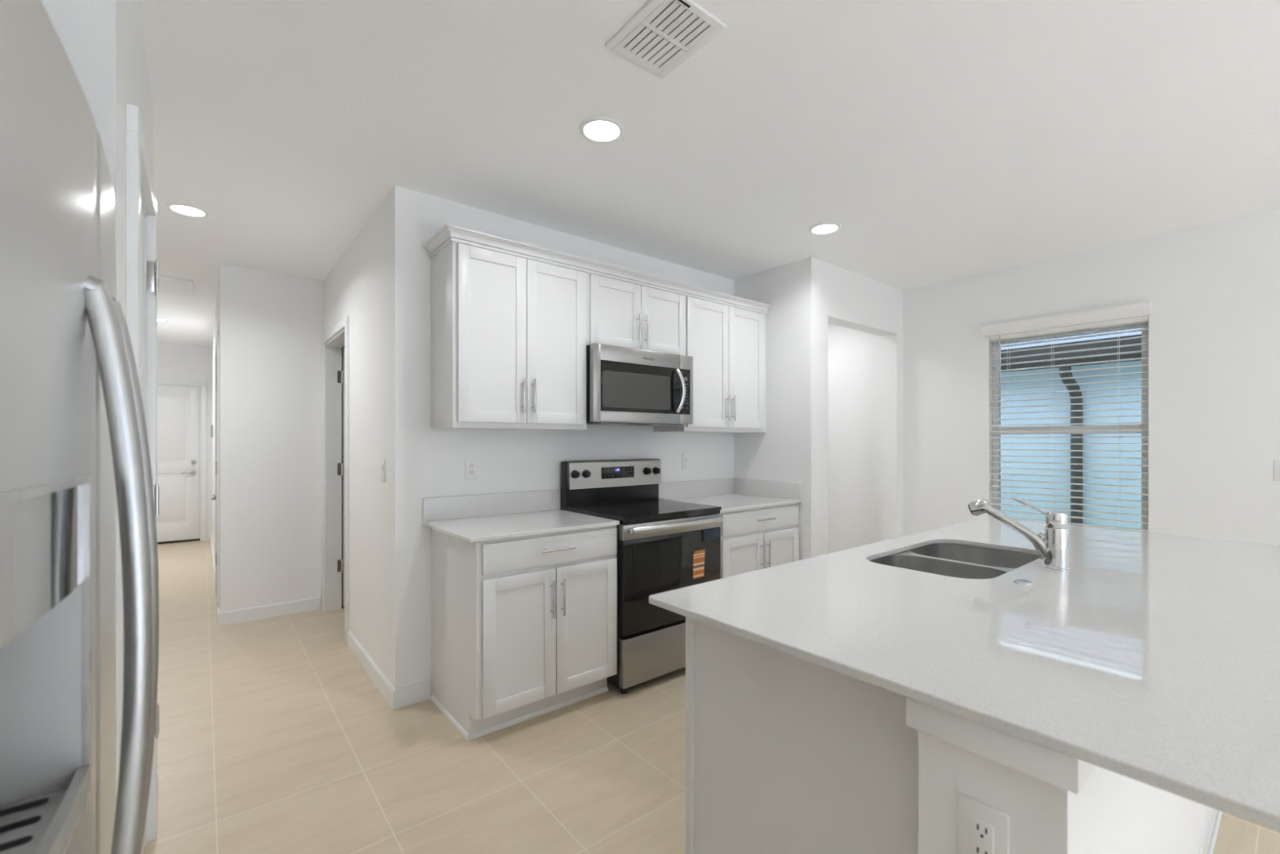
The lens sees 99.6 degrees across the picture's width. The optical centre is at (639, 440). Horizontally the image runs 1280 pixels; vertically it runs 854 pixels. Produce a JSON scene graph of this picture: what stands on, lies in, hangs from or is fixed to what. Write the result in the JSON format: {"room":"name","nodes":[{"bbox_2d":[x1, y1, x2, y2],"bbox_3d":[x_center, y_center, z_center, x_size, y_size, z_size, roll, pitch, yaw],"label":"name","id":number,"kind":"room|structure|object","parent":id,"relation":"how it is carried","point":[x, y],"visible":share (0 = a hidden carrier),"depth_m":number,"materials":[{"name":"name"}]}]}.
{"room":"kitchen","nodes":[
{"label":"kitchen","id":0,"kind":"room"},
{"bbox_2d":[40,0,153,810],"bbox_3d":[-1.603,0.030,1.647,0.120,2.740,1.204,0,0,-39],"label":"wall","id":1,"kind":"structure","parent":0,"point":[103,41],"depth_m":1.23,"materials":[{"name":"white paint"}]},
{"bbox_2d":[125,103,156,841],"bbox_3d":[-1.523,0.272,1.662,0.024,2.256,0.732,0,0,-39],"label":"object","id":2,"kind":"structure","parent":1,"relation":"attached to","point":[138,171],"depth_m":1.44,"materials":[{"name":"white paint"}]},
{"bbox_2d":[140,190,146,845],"bbox_3d":[-1.579,0.305,1.617,0.120,2.190,0.600,0,0,-39],"label":"trim","id":3,"kind":"structure","parent":1,"relation":"attached to","point":[141,197],"depth_m":1.88,"materials":[{"name":"white paint"}]},
{"bbox_2d":[140,203,159,853],"bbox_3d":[-1.533,0.308,1.666,0.090,2.160,0.582,0,0,-39],"label":"door","id":4,"kind":"structure","parent":1,"relation":"in","point":[153,268],"depth_m":1.85,"materials":[{"name":"white paint"}]},
{"bbox_2d":[156,768,158,800],"bbox_3d":[-1.845,1.351,2.053,0.014,0.098,0.268,0,0,-39],"label":"baseboard","id":5,"kind":"structure","parent":1,"relation":"attached to","point":[157,769],"depth_m":2.14,"materials":[{"name":"white paint"}]},
{"bbox_2d":[156,342,211,539],"bbox_3d":[-6.547,0.030,7.386,1.104,2.740,0.120,0,0,-39],"label":"wall","id":6,"kind":"structure","parent":0,"point":[174,361],"depth_m":7.55,"materials":[{"name":"white paint"}]},
{"bbox_2d":[156,384,199,543],"bbox_3d":[-6.500,0.317,7.341,0.825,2.158,0.104,0,0,-39],"label":"door","id":7,"kind":"structure","parent":6,"relation":"in","point":[178,407],"depth_m":7.47,"materials":[{"name":"white paint"}]},
{"bbox_2d":[156,378,207,540],"bbox_3d":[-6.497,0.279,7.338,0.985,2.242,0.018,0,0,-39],"label":"trim","id":8,"kind":"structure","parent":6,"relation":"attached to","point":[204,384],"depth_m":7.62,"materials":[{"name":"white paint"}]},
{"bbox_2d":[211,272,219,556],"bbox_3d":[-4.624,0.030,5.981,0.120,2.740,4.484,0,0,-39],"label":"wall","id":9,"kind":"structure","parent":0,"point":[216,323],"depth_m":6.54,"materials":[{"name":"white paint"}]},
{"bbox_2d":[210,424,213,436],"bbox_3d":[-5.335,-0.125,6.746,0.024,0.150,0.120,0,0,-39],"label":"thermostat","id":10,"kind":"object","parent":9,"relation":"attached to","point":[211,425],"visible":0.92,"depth_m":6.70,"materials":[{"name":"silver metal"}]},
{"bbox_2d":[210,533,214,584],"bbox_3d":[-4.990,1.351,6.327,0.014,0.098,3.485,0,0,-39],"label":"baseboard","id":11,"kind":"structure","parent":9,"relation":"attached to","point":[211,540],"depth_m":6.17,"materials":[{"name":"white paint"}]},
{"bbox_2d":[211,373,217,565],"bbox_3d":[-3.607,0.313,4.620,0.087,2.150,0.765,0,0,-39],"label":"door","id":12,"kind":"structure","parent":9,"relation":"in","point":[213,496],"depth_m":4.89,"materials":[{"name":"white paint"}]},
{"bbox_2d":[214,333,219,607],"bbox_3d":[-3.602,0.279,4.610,0.014,2.242,0.904,0,0,-39],"label":"trim","id":13,"kind":"structure","parent":9,"relation":"attached to","point":[217,344],"depth_m":4.26,"materials":[{"name":"white paint"}]},
{"bbox_2d":[217,606,219,624],"bbox_3d":[-3.251,1.351,4.175,0.014,0.098,0.189,0,0,-39],"label":"baseboard","id":14,"kind":"structure","parent":9,"relation":"attached to","point":[218,607],"depth_m":4.13,"materials":[{"name":"white paint"}]},
{"bbox_2d":[219,264,344,612],"bbox_3d":[-2.020,0.030,5.126,3.096,2.740,0.120,0,0,-39],"label":"wall","id":15,"kind":"structure","parent":0,"point":[271,324],"depth_m":4.30,"materials":[{"name":"white paint"}]},
{"bbox_2d":[217,596,319,626],"bbox_3d":[-2.930,1.351,4.304,0.674,0.098,0.014,0,0,-39],"label":"baseboard","id":16,"kind":"structure","parent":15,"relation":"attached to","point":[240,615],"depth_m":4.29,"materials":[{"name":"white paint"}]},
{"bbox_2d":[323,185,418,688],"bbox_3d":[-1.923,0.030,3.724,0.120,2.740,2.181,0,0,-39],"label":"wall","id":17,"kind":"structure","parent":0,"point":[375,282],"depth_m":2.98,"materials":[{"name":"white paint"}]},
{"bbox_2d":[324,328,344,611],"bbox_3d":[-2.272,0.300,4.156,0.120,2.200,0.890,0,0,-39],"label":"trim","id":18,"kind":"structure","parent":17,"relation":"attached to","point":[333,348],"depth_m":4.49,"materials":[{"name":"white paint"}]},
{"bbox_2d":[320,315,349,644],"bbox_3d":[-2.325,0.269,4.112,0.018,2.262,1.014,0,0,-39],"label":"trim","id":19,"kind":"structure","parent":17,"relation":"attached to","point":[344,323],"depth_m":3.73,"materials":[{"name":"white paint"}]},
{"bbox_2d":[337,347,344,607],"bbox_3d":[-2.168,0.303,4.782,0.892,2.166,0.035,0,0,-39],"label":"door","id":20,"kind":"structure","parent":17,"relation":"in","point":[340,374],"depth_m":4.52,"materials":[{"name":"white paint"}]},
{"bbox_2d":[347,631,395,709],"bbox_3d":[-1.639,1.351,3.266,0.014,0.098,1.139,0,0,-39],"label":"baseboard","id":21,"kind":"structure","parent":17,"relation":"attached to","point":[384,686],"depth_m":3.15,"materials":[{"name":"white paint"}]},
{"bbox_2d":[380,458,385,481],"bbox_3d":[-1.433,0.163,3.014,0.012,0.124,0.074,0,0,-39],"label":"light switch","id":22,"kind":"object","parent":17,"relation":"attached to","point":[383,460],"visible":1,"depth_m":3.00,"materials":[{"name":"white plastic"}]},
{"bbox_2d":[418,191,733,696],"bbox_3d":[-0.241,0.030,3.759,2.540,2.740,0.120,0,0,-39],"label":"wall","id":23,"kind":"structure","parent":0,"point":[509,460],"depth_m":3.28,"materials":[{"name":"white paint"}]},
{"bbox_2d":[395,680,430,708],"bbox_3d":[-1.211,1.351,2.889,0.176,0.098,0.014,0,0,-39],"label":"baseboard","id":24,"kind":"structure","parent":23,"relation":"attached to","point":[420,691],"depth_m":2.88,"materials":[{"name":"white paint"}]},
{"bbox_2d":[465,457,477,479],"bbox_3d":[-0.962,0.160,3.094,0.074,0.124,0.008,0,0,-39],"label":"outlet","id":25,"kind":"object","parent":23,"relation":"attached to","point":[471,464],"visible":1,"depth_m":3.09,"materials":[{"name":"white plastic"}]},
{"bbox_2d":[469,462,475,475],"bbox_3d":[-0.960,0.160,3.092,0.033,0.068,0.002,0,0,-39],"label":"receptacle","id":26,"kind":"object","parent":25,"relation":"attached to","point":[472,465],"depth_m":3.09,"materials":[{"name":"white plastic"}]},
{"bbox_2d":[422,488,559,521],"bbox_3d":[-0.841,0.371,3.183,0.845,0.127,0.020,0,0,-39],"label":"backsplash","id":27,"kind":"structure","parent":23,"relation":"attached to","point":[443,508],"depth_m":3.14,"materials":[{"name":"white stone"}]},
{"bbox_2d":[431,241,586,430],"bbox_3d":[-0.711,-0.533,3.054,0.794,0.933,0.384,0,0,-39],"label":"upper cabinet","id":28,"kind":"object","parent":23,"relation":"attached to","point":[508,331],"visible":1,"depth_m":2.88,"materials":[{"name":"white paint"}]},
{"bbox_2d":[422,223,770,314],"bbox_3d":[-0.078,-1.026,3.571,2.522,0.063,0.376,0,0,-39],"label":"crown molding","id":29,"kind":"structure","parent":23,"relation":"attached to","point":[448,233],"depth_m":3.11,"materials":[{"name":"white paint"}]},
{"bbox_2d":[586,272,685,355],"bbox_3d":[-0.093,-0.783,3.554,0.794,0.433,0.384,0,0,-39],"label":"upper cabinet","id":30,"kind":"object","parent":23,"relation":"attached to","point":[621,313],"visible":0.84,"depth_m":3.40,"materials":[{"name":"white paint"}]},
{"bbox_2d":[586,342,693,426],"bbox_3d":[-0.071,-0.335,3.521,0.802,0.462,0.462,0,0,-39],"label":"microwave","id":31,"kind":"object","parent":30,"relation":"attached to","point":[625,386],"visible":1,"depth_m":3.33,"materials":[{"name":"silver metal"}]},
{"bbox_2d":[682,453,689,470],"bbox_3d":[0.357,0.160,4.158,0.074,0.124,0.012,0,0,-39],"label":"light switch","id":32,"kind":"object","parent":23,"relation":"attached to","point":[686,457],"visible":1,"depth_m":4.15,"materials":[{"name":"white plastic"}]},
{"bbox_2d":[658,477,734,499],"bbox_3d":[0.442,0.371,4.221,0.896,0.127,0.020,0,0,-39],"label":"backsplash","id":33,"kind":"structure","parent":23,"relation":"attached to","point":[684,489],"depth_m":4.20,"materials":[{"name":"white stone"}]},
{"bbox_2d":[653,295,764,432],"bbox_3d":[0.550,-0.533,4.074,0.858,0.933,0.384,0,0,-39],"label":"upper cabinet","id":34,"kind":"object","parent":23,"relation":"attached to","point":[725,343],"visible":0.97,"depth_m":3.92,"materials":[{"name":"white paint"}]},
{"bbox_2d":[764,314,765,432],"bbox_3d":[0.876,-0.533,4.375,0.027,0.933,0.325,0,0,-39],"label":"trim","id":35,"kind":"structure","parent":34,"relation":"attached to","point":[764,314],"depth_m":4.25,"materials":[{"name":"white paint"}]},
{"bbox_2d":[138,0,1279,346],"bbox_3d":[-0.744,-1.390,2.498,7.983,0.100,15.080,0,0,-39],"label":"ceiling","id":36,"kind":"structure","parent":0,"point":[944,140],"depth_m":2.30,"materials":[{"name":"white paint"}]},
{"bbox_2d":[156,317,168,321],"bbox_3d":[-5.325,-1.335,5.965,0.194,0.008,0.194,0,0,-39],"label":"recessed light","id":37,"kind":"object","parent":36,"relation":"in","point":[157,319],"visible":0.56,"depth_m":5.99,"materials":[{"name":"white plastic"}]},
{"bbox_2d":[158,275,194,297],"bbox_3d":[-4.220,-1.332,4.535,0.740,0.016,0.640,0,0,-39],"label":"attic hatch","id":38,"kind":"object","parent":36,"relation":"attached to","point":[170,286],"visible":0.41,"depth_m":4.65,"materials":[{"name":"white paint"}]},
{"bbox_2d":[165,202,208,217],"bbox_3d":[-2.620,-1.335,3.137,0.194,0.008,0.194,0,0,-39],"label":"recessed light","id":39,"kind":"object","parent":36,"relation":"in","point":[184,209],"visible":1,"depth_m":3.13,"materials":[{"name":"white plastic"}]},
{"bbox_2d":[578,116,624,142],"bbox_3d":[-0.165,-1.335,2.330,0.194,0.008,0.194,0,0,-39],"label":"recessed light","id":40,"kind":"object","parent":36,"relation":"in","point":[595,129],"visible":1,"depth_m":2.32,"materials":[{"name":"white plastic"}]},
{"bbox_2d":[604,0,726,78],"bbox_3d":[0.080,-1.333,1.786,0.256,0.014,0.316,0,0,-39],"label":"ceiling vent","id":41,"kind":"object","parent":36,"relation":"in","point":[663,34],"visible":1,"depth_m":1.77,"materials":[{"name":"white plastic"}]},
{"bbox_2d":[808,222,840,234],"bbox_3d":[1.164,-1.335,3.409,0.194,0.008,0.194,0,0,-39],"label":"recessed light","id":42,"kind":"object","parent":36,"relation":"in","point":[825,228],"visible":1,"depth_m":3.39,"materials":[{"name":"white plastic"}]},
{"bbox_2d":[142,539,1279,853],"bbox_3d":[-0.744,1.450,2.498,7.983,0.100,15.080,0,0,-39],"label":"floor","id":43,"kind":"structure","parent":0,"point":[274,737],"depth_m":2.40,"materials":[{"name":"beige tile"}]},
{"bbox_2d":[0,0,159,853],"bbox_3d":[-1.097,0.463,0.575,0.876,1.875,0.983,0,0,-39],"label":"refrigerator","id":44,"kind":"object","parent":43,"relation":"on","point":[73,424],"visible":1,"depth_m":0.69,"materials":[{"name":"grey metal"}]},
{"bbox_2d":[430,524,617,740],"bbox_3d":[-0.620,0.927,2.938,0.805,0.945,0.677,0,0,-39],"label":"base cabinet","id":45,"kind":"object","parent":43,"relation":"on","point":[523,628],"visible":1,"depth_m":2.67,"materials":[{"name":"white paint"}]},
{"bbox_2d":[422,488,619,542],"bbox_3d":[-0.641,0.382,2.936,0.845,0.147,0.658,0,0,-39],"label":"countertop","id":46,"kind":"structure","parent":45,"relation":"on","point":[470,518],"depth_m":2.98,"materials":[{"name":"white stone"}]},
{"bbox_2d":[560,457,723,693],"bbox_3d":[0.025,0.763,3.405,0.774,1.274,0.721,0,0,-39],"label":"range","id":47,"kind":"object","parent":43,"relation":"on","point":[664,545],"visible":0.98,"depth_m":3.17,"materials":[{"name":"black metal"}]},
{"bbox_2d":[567,498,721,524],"bbox_3d":[0.029,0.434,3.401,0.774,0.041,0.597,0,0,-39],"label":"cooktop","id":48,"kind":"object","parent":47,"relation":"in","point":[627,511],"depth_m":3.29,"materials":[{"name":"black glass"}]},
{"bbox_2d":[607,513,723,687],"bbox_3d":[0.027,0.905,3.402,0.772,0.900,0.713,0,0,-39],"label":"oven","id":49,"kind":"object","parent":47,"relation":"in","point":[660,554],"depth_m":3.08,"materials":[{"name":"grey"}]},
{"bbox_2d":[719,502,799,578],"bbox_3d":[0.647,0.927,3.962,0.883,0.945,0.677,0,0,-39],"label":"base cabinet","id":50,"kind":"object","parent":43,"relation":"on","point":[752,540],"visible":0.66,"depth_m":3.70,"materials":[{"name":"white paint"}]},
{"bbox_2d":[658,477,801,512],"bbox_3d":[0.643,0.382,3.973,0.896,0.147,0.658,0,0,-39],"label":"countertop","id":51,"kind":"structure","parent":50,"relation":"on","point":[734,494],"depth_m":4.13,"materials":[{"name":"white stone"}]},
{"bbox_2d":[685,616,918,853],"bbox_3d":[1.251,0.928,2.041,2.339,0.944,0.706,0,0,-39],"label":"base cabinet","id":52,"kind":"object","parent":43,"relation":"on","point":[786,753],"visible":0.26,"depth_m":1.30,"materials":[{"name":"white paint"}]},
{"bbox_2d":[648,516,1279,831],"bbox_3d":[1.408,0.445,1.827,2.543,0.020,1.272,0,0,-39],"label":"countertop","id":53,"kind":"structure","parent":52,"relation":"on","point":[1153,660],"depth_m":1.20,"materials":[{"name":"white stone"}]},
{"bbox_2d":[870,542,1039,578],"bbox_3d":[1.208,0.545,2.058,0.798,0.179,0.482,0,0,-39],"label":"sink","id":54,"kind":"object","parent":53,"relation":"in","point":[953,560],"visible":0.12,"depth_m":2.17,"materials":[{"name":"silver metal"}]},
{"bbox_2d":[968,497,1070,570],"bbox_3d":[1.342,0.318,1.932,0.302,0.233,0.073,0,0,43],"label":"faucet","id":55,"kind":"object","parent":53,"relation":"on","point":[1052,545],"visible":1,"depth_m":1.85,"materials":[{"name":"silver metal"}]},
{"bbox_2d":[1013,578,1033,584],"bbox_3d":[1.178,0.432,1.663,0.051,0.005,0.051,0,0,-39],"label":"cover","id":56,"kind":"object","parent":53,"relation":"on","point":[1017,580],"visible":1,"depth_m":1.66,"materials":[{"name":"silver metal"}]},
{"bbox_2d":[733,257,820,559],"bbox_3d":[0.878,0.030,4.490,0.120,2.740,1.320,0,0,-39],"label":"wall","id":57,"kind":"structure","parent":0,"point":[788,450],"depth_m":4.06,"materials":[{"name":"white paint"}]},
{"bbox_2d":[820,260,902,555],"bbox_3d":[1.796,0.030,4.474,1.287,2.740,0.140,0,0,-39],"label":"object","id":58,"kind":"structure","parent":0,"point":[848,299],"depth_m":4.60,"materials":[{"name":"white paint"}]},
{"bbox_2d":[827,209,1279,553],"bbox_3d":[4.227,0.030,2.594,0.130,2.740,8.720,0,0,-39],"label":"wall","id":59,"kind":"structure","parent":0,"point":[1213,291],"depth_m":3.60,"materials":[{"name":"white paint"}]},
{"bbox_2d":[981,301,1151,531],"bbox_3d":[3.056,-0.114,3.939,0.121,1.592,0.980,0,0,-39],"label":"window blind","id":60,"kind":"object","parent":59,"relation":"attached to","point":[1142,308],"visible":0.81,"depth_m":3.89,"materials":[{"name":"white plastic"}]},
{"bbox_2d":[992,323,1148,532],"bbox_3d":[3.103,-0.057,3.966,0.143,1.514,0.930,0,0,-39],"label":"window","id":61,"kind":"structure","parent":59,"relation":"attached to","point":[1144,354],"depth_m":3.87,"materials":[{"name":"white paint"}]},
{"bbox_2d":[1274,459,1279,480],"bbox_3d":[3.711,0.170,3.119,0.012,0.124,0.074,0,0,-39],"label":"light switch","id":62,"kind":"object","parent":59,"relation":"attached to","point":[1277,462],"visible":1,"depth_m":3.14,"materials":[{"name":"white plastic"}]},
{"bbox_2d":[918,729,1207,853],"bbox_3d":[1.513,0.958,1.658,2.413,0.885,0.218,0,0,-39],"label":"wall","id":63,"kind":"structure","parent":0,"point":[1113,812],"depth_m":0.94,"materials":[{"name":"white paint"}]},
{"bbox_2d":[959,792,1008,853],"bbox_3d":[0.569,0.665,0.899,0.008,0.124,0.074,0,0,-39],"label":"outlet","id":64,"kind":"object","parent":63,"relation":"attached to","point":[984,828],"visible":1,"depth_m":0.90,"materials":[{"name":"white plastic"}]},
{"bbox_2d":[971,816,993,853],"bbox_3d":[0.567,0.665,0.897,0.002,0.068,0.033,0,0,-39],"label":"receptacle","id":65,"kind":"object","parent":64,"relation":"attached to","point":[982,827],"depth_m":0.90,"materials":[{"name":"white plastic"}]},
{"bbox_2d":[906,696,1096,794],"bbox_3d":[1.512,0.485,1.653,2.450,0.059,0.248,0,0,-39],"label":"trim","id":66,"kind":"structure","parent":63,"relation":"on","point":[1065,771],"depth_m":0.86,"materials":[{"name":"white paint"}]},
{"bbox_2d":[1194,806,1222,853],"bbox_3d":[1.588,1.350,1.563,2.414,0.100,0.024,0,0,-39],"label":"baseboard","id":67,"kind":"structure","parent":63,"relation":"attached to","point":[1207,837],"depth_m":1.85,"materials":[{"name":"white paint"}]},
{"label":"outside","id":68,"kind":"structure","parent":0,"visible":0},
{"bbox_3d":[3.872,1.600,5.059,2.417,0.100,21.000,0,0,-39],"label":"lawn","id":69,"kind":"structure","parent":68,"visible":0},
{"bbox_2d":[1000,328,1141,531],"bbox_3d":[5.500,-0.345,6.375,3.030,3.790,21.000,0,0,-39],"label":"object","id":70,"kind":"structure","parent":69,"relation":"on","point":[1135,355],"depth_m":5.60,"materials":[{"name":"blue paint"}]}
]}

